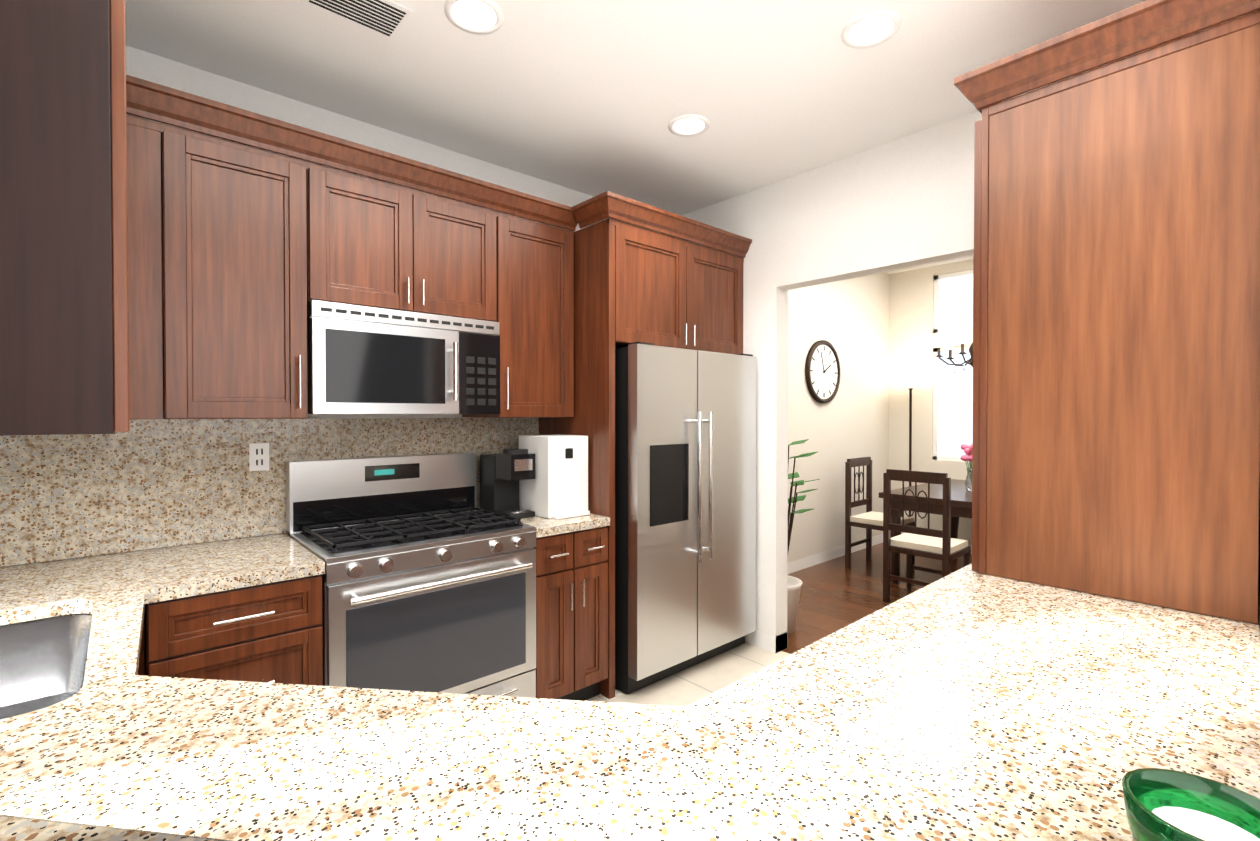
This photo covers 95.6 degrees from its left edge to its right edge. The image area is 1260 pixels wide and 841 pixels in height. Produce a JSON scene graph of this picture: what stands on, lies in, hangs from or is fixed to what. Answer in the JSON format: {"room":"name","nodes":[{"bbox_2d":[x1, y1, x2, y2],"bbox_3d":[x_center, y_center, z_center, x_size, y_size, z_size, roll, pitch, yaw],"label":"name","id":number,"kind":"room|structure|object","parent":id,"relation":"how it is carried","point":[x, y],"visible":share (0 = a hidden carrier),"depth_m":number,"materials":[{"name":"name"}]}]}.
{"room":"kitchen","nodes":[
{"label":"kitchen","id":0,"kind":"room"},
{"bbox_2d":[126,45,888,562],"bbox_3d":[0.247,-0.118,4.120,7.290,3.000,0.120,-1,1,-42],"label":"wall","id":1,"kind":"structure","parent":0,"point":[848,319],"depth_m":5.34,"materials":[{"name":"beige paint"}]},
{"bbox_2d":[150,83,333,418],"bbox_3d":[-1.498,-0.552,2.209,0.494,1.090,0.390,-1,1,-42],"label":"upper cabinet","id":2,"kind":"object","parent":1,"relation":"attached to","point":[240,255],"depth_m":2.03,"materials":[{"name":"brown wood"}]},
{"bbox_2d":[0,418,538,566],"bbox_3d":[-1.434,0.237,2.523,2.406,0.492,0.020,-1,1,-42],"label":"backsplash","id":3,"kind":"structure","parent":1,"relation":"attached to","point":[142,484],"depth_m":2.21,"materials":[{"name":"beige stone"}]},
{"bbox_2d":[249,443,268,470],"bbox_3d":[-1.555,0.153,2.395,0.070,0.115,0.006,-1,1,-42],"label":"electrical outlet plate","id":4,"kind":"object","parent":3,"relation":"attached to","point":[258,456],"visible":1,"depth_m":2.39,"materials":[{"name":"white plastic"}]},
{"bbox_2d":[330,135,501,322],"bbox_3d":[-1.061,-0.786,2.597,0.801,0.632,0.390,-1,1,-42],"label":"upper cabinet","id":5,"kind":"object","parent":1,"relation":"attached to","point":[394,247],"depth_m":2.45,"materials":[{"name":"brown wood"}]},
{"bbox_2d":[307,300,499,413],"bbox_3d":[-1.033,-0.246,2.572,0.796,0.434,0.474,-1,1,-42],"label":"over-the-range microwave","id":6,"kind":"object","parent":5,"relation":"attached to","point":[366,360],"visible":1,"depth_m":2.38,"materials":[{"name":"silver metal"}]},
{"bbox_2d":[462,187,576,417],"bbox_3d":[-0.612,-0.561,3.002,0.527,1.090,0.390,-1,1,-42],"label":"upper cabinet","id":7,"kind":"object","parent":1,"relation":"attached to","point":[536,335],"depth_m":2.88,"materials":[{"name":"brown wood"}]},
{"bbox_2d":[805,340,840,402],"bbox_3d":[1.846,-0.463,5.441,0.600,0.600,0.035,-1,1,-42],"label":"round wall clock","id":8,"kind":"object","parent":1,"relation":"attached to","point":[822,371],"visible":1,"depth_m":5.42,"materials":[{"name":"brown metal"}]},
{"bbox_2d":[788,534,882,573],"bbox_3d":[1.634,1.319,5.304,3.450,0.100,0.014,-1,1,-42],"label":"baseboard","id":9,"kind":"structure","parent":1,"relation":"attached to","point":[806,562],"depth_m":5.51,"materials":[{"name":"white wood"}]},
{"bbox_2d":[125,0,1258,215],"bbox_3d":[0.809,-1.432,0.817,3.740,0.100,5.770,-1,1,-42],"label":"ceiling","id":10,"kind":"structure","parent":0,"point":[594,98],"depth_m":2.29,"materials":[{"name":"white paint"}]},
{"bbox_2d":[301,0,413,40],"bbox_3d":[-0.912,-1.388,1.915,0.300,0.008,0.200,-1,1,-42],"label":"ceiling vent","id":11,"kind":"object","parent":10,"relation":"in","point":[388,19],"visible":1,"depth_m":1.94,"materials":[{"name":"white metal"}]},
{"bbox_2d":[444,0,503,33],"bbox_3d":[-0.534,-1.391,1.958,0.196,0.008,0.196,-1,1,-42],"label":"recessed light","id":12,"kind":"object","parent":10,"relation":"in","point":[478,16],"visible":1,"depth_m":1.96,"materials":[{"name":"white"}]},
{"bbox_2d":[668,114,709,135],"bbox_3d":[0.280,-1.399,2.713,0.196,0.008,0.196,-1,1,-42],"label":"recessed light","id":13,"kind":"object","parent":10,"relation":"in","point":[689,125],"visible":1,"depth_m":2.71,"materials":[{"name":"white glass"}]},
{"bbox_2d":[841,10,900,47],"bbox_3d":[0.858,-1.392,2.036,0.196,0.008,0.196,-1,1,-42],"label":"recessed light","id":14,"kind":"object","parent":10,"relation":"in","point":[871,29],"visible":1,"depth_m":2.03,"materials":[{"name":"white glass"}]},
{"bbox_2d":[585,543,971,706],"bbox_3d":[2.131,1.435,2.033,7.290,0.060,5.770,-1,1,-42],"label":"floor","id":15,"kind":"structure","parent":0,"point":[836,594],"depth_m":4.05,"materials":[{"name":"brown wood"}]},
{"bbox_2d":[137,619,144,675],"bbox_3d":[-1.901,0.972,1.732,0.643,0.872,0.588,-1,1,-42],"label":"cabinet filler","id":16,"kind":"object","parent":15,"relation":"on","point":[141,668],"depth_m":1.72,"materials":[{"name":"brown wood"}]},
{"bbox_2d":[144,574,322,685],"bbox_3d":[-1.448,0.968,2.065,0.471,0.872,0.696,-1,1,-42],"label":"drawers","id":17,"kind":"object","parent":15,"relation":"on","point":[270,632],"visible":0.44,"depth_m":1.84,"materials":[{"name":"brown wood"}]},
{"bbox_2d":[286,452,535,697],"bbox_3d":[-0.927,0.787,2.481,0.850,1.225,0.712,-1,1,-42],"label":"gas range","id":18,"kind":"object","parent":15,"relation":"on","point":[429,580],"visible":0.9,"depth_m":2.35,"materials":[{"name":"silver metal"}]},
{"bbox_2d":[533,526,607,700],"bbox_3d":[-0.472,0.959,2.939,0.425,0.872,0.696,-1,1,-42],"label":"base cabinet","id":19,"kind":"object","parent":15,"relation":"on","point":[571,615],"depth_m":2.70,"materials":[{"name":"brown wood"}]},
{"bbox_2d":[539,191,751,698],"bbox_3d":[0.080,0.139,3.406,1.152,2.500,0.722,-1,1,-42],"label":"tall cabinet","id":20,"kind":"object","parent":15,"relation":"on","point":[633,283],"visible":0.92,"depth_m":2.99,"materials":[{"name":"brown wood"}]},
{"bbox_2d":[615,342,755,693],"bbox_3d":[0.176,0.496,3.397,0.980,1.787,0.813,-1,1,-42],"label":"refrigerator","id":21,"kind":"object","parent":15,"relation":"on","point":[685,508],"visible":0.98,"depth_m":3.03,"materials":[{"name":"silver metal"}]},
{"bbox_2d":[787,439,818,633],"bbox_3d":[1.026,0.715,3.831,0.432,1.340,0.572,-1,1,-42],"label":"potted plant","id":22,"kind":"object","parent":15,"relation":"on","point":[794,588],"visible":0.29,"depth_m":3.73,"materials":[{"name":"ceramic"},{"name":"plant stem"},{"name":"leaf"}]},
{"bbox_2d":[845,457,914,567],"bbox_3d":[2.333,0.863,5.317,0.472,1.010,0.455,-1,1,-42],"label":"dining chair","id":23,"kind":"object","parent":15,"relation":"on","point":[869,520],"visible":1,"depth_m":5.33,"materials":[{"name":"brown wood"}]},
{"bbox_2d":[893,378,927,515],"bbox_3d":[2.938,0.461,5.986,0.340,1.800,0.340,-1,1,-42],"label":"torchiere floor lamp","id":24,"kind":"object","parent":15,"relation":"on","point":[910,384],"visible":0.56,"depth_m":5.97,"materials":[{"name":"brown metal"}]},
{"bbox_2d":[879,479,971,583],"bbox_3d":[2.997,0.989,4.997,1.550,0.765,0.950,-1,1,-42],"label":"dining table","id":25,"kind":"object","parent":15,"relation":"on","point":[961,500],"visible":0.33,"depth_m":4.77,"materials":[{"name":"brown wood"}]},
{"bbox_2d":[960,444,972,490],"bbox_3d":[2.930,0.403,4.931,0.191,0.405,0.155,-1,1,-42],"label":"vase","id":26,"kind":"object","parent":25,"relation":"on","point":[967,449],"visible":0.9,"depth_m":4.91,"materials":[{"name":"clear glass"}]},
{"bbox_2d":[883,469,970,602],"bbox_3d":[2.249,0.874,4.327,0.455,1.010,0.472,-1,1,-42],"label":"dining chair","id":27,"kind":"object","parent":15,"relation":"on","point":[944,547],"visible":1,"depth_m":4.22,"materials":[{"name":"brown wood"}]},
{"bbox_3d":[0.622,0.975,1.470,2.938,0.872,1.443,-1,1,-42],"label":"base cabinet","id":28,"kind":"object","parent":15,"relation":"on","visible":0},
{"bbox_2d":[0,513,1259,840],"bbox_3d":[-0.069,0.513,1.818,3.496,0.040,2.896,-1,1,-42],"label":"countertop","id":29,"kind":"structure","parent":28,"relation":"on","point":[966,703],"depth_m":0.91,"materials":[{"name":"beige stone"}]},
{"bbox_2d":[0,613,91,719],"bbox_3d":[-1.419,0.645,1.168,0.482,0.204,0.814,-1,1,-42],"label":"sink","id":30,"kind":"object","parent":29,"relation":"in","point":[42,663],"visible":0.4,"depth_m":1.53,"materials":[{"name":"silver metal"}]},
{"bbox_2d":[480,449,534,519],"bbox_3d":[-0.624,0.311,2.908,0.144,0.335,0.312,-1,1,-42],"label":"coffee maker","id":31,"kind":"object","parent":29,"relation":"on","point":[504,473],"visible":0.9,"depth_m":2.87,"materials":[{"name":"black plastic"}]},
{"bbox_2d":[519,434,589,518],"bbox_3d":[-0.386,0.278,2.954,0.245,0.400,0.320,-1,1,-42],"label":"water filter","id":32,"kind":"object","parent":29,"relation":"on","point":[556,487],"visible":0.98,"depth_m":2.86,"materials":[{"name":"white plastic"}]},
{"bbox_2d":[954,0,1259,623],"bbox_3d":[1.594,-0.302,1.887,0.914,1.584,0.666,-1,1,-42],"label":"cabinet","id":33,"kind":"object","parent":29,"relation":"on","point":[1116,379],"visible":1,"depth_m":1.56,"materials":[{"name":"brown wood"}]},
{"bbox_2d":[1122,768,1259,840],"bbox_3d":[0.626,0.462,0.614,0.148,0.085,0.148,-1,1,-42],"label":"glass dish","id":34,"kind":"object","parent":29,"relation":"on","point":[1166,805],"visible":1,"depth_m":0.65,"materials":[{"name":"green glass"}]},
{"bbox_3d":[0.155,0.903,0.905,2.606,1.028,1.514,-1,1,-42],"label":"wall bar","id":35,"kind":"object","parent":15,"relation":"on","visible":0},
{"bbox_2d":[0,814,231,840],"bbox_3d":[0.225,0.368,0.822,2.606,0.040,1.787,-1,1,-42],"label":"granite bar ledge","id":36,"kind":"object","parent":35,"relation":"on","point":[15,828],"visible":1,"depth_m":0.49,"materials":[{"name":"beige stone"}]},
{"bbox_2d":[668,111,981,651],"bbox_3d":[1.464,-0.104,2.814,0.120,3.000,3.450,-1,1,-42],"label":"wall","id":37,"kind":"structure","parent":0,"point":[904,202],"depth_m":3.19,"materials":[{"name":"white paint"}]},
{"bbox_2d":[745,630,780,653],"bbox_3d":[0.579,1.336,3.748,0.030,0.100,0.898,-1,1,-42],"label":"baseboard","id":38,"kind":"structure","parent":37,"relation":"attached to","point":[762,640],"depth_m":3.46,"materials":[{"name":"white wood"}]},
{"bbox_2d":[781,631,787,648],"bbox_3d":[0.657,1.335,3.801,0.038,0.100,0.872,-1,1,-42],"label":"baseboard","id":39,"kind":"structure","parent":37,"relation":"attached to","point":[783,635],"depth_m":3.47,"materials":[{"name":"black"}]},
{"bbox_2d":[787,256,968,584],"bbox_3d":[1.510,-0.104,2.855,0.004,3.000,3.450,-1,1,-42],"label":"wall","id":40,"kind":"structure","parent":0,"point":[787,470],"depth_m":3.48,"materials":[{"name":"beige paint"}]},
{"bbox_2d":[885,256,972,273],"bbox_3d":[2.831,-1.667,4.021,3.550,0.100,3.690,-1,1,-42],"label":"ceiling","id":41,"kind":"structure","parent":0,"point":[932,264],"depth_m":6.04,"materials":[{"name":"beige paint"}]},
{"bbox_2d":[935,337,972,373],"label":"chandelier","id":42,"kind":"object","parent":41,"relation":"hanging from","point":[962,352],"depth_m":5.02,"materials":[{"name":"brown metal"}]},
{"bbox_2d":[889,259,972,544],"bbox_3d":[4.109,-0.130,5.181,0.120,3.000,3.450,-1,1,-42],"label":"wall","id":43,"kind":"structure","parent":0,"point":[914,338],"depth_m":6.20,"materials":[{"name":"beige paint"}]},
{"bbox_2d":[933,270,972,461],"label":"window","id":44,"kind":"structure","parent":43,"relation":"in","point":[937,329],"depth_m":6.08,"materials":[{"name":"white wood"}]},
{"bbox_3d":[-0.500,0.032,-0.419,0.120,2.800,5.650,-1,1,-42],"label":"wall","id":45,"kind":"structure","parent":0,"visible":0},
{"bbox_2d":[0,0,128,435],"bbox_3d":[-1.370,-0.530,1.093,0.605,1.110,0.573,-1,1,-42],"label":"upper cabinet","id":46,"kind":"object","parent":45,"relation":"attached to","point":[64,348],"visible":1,"depth_m":1.02,"materials":[{"name":"brown wood"}]}
]}

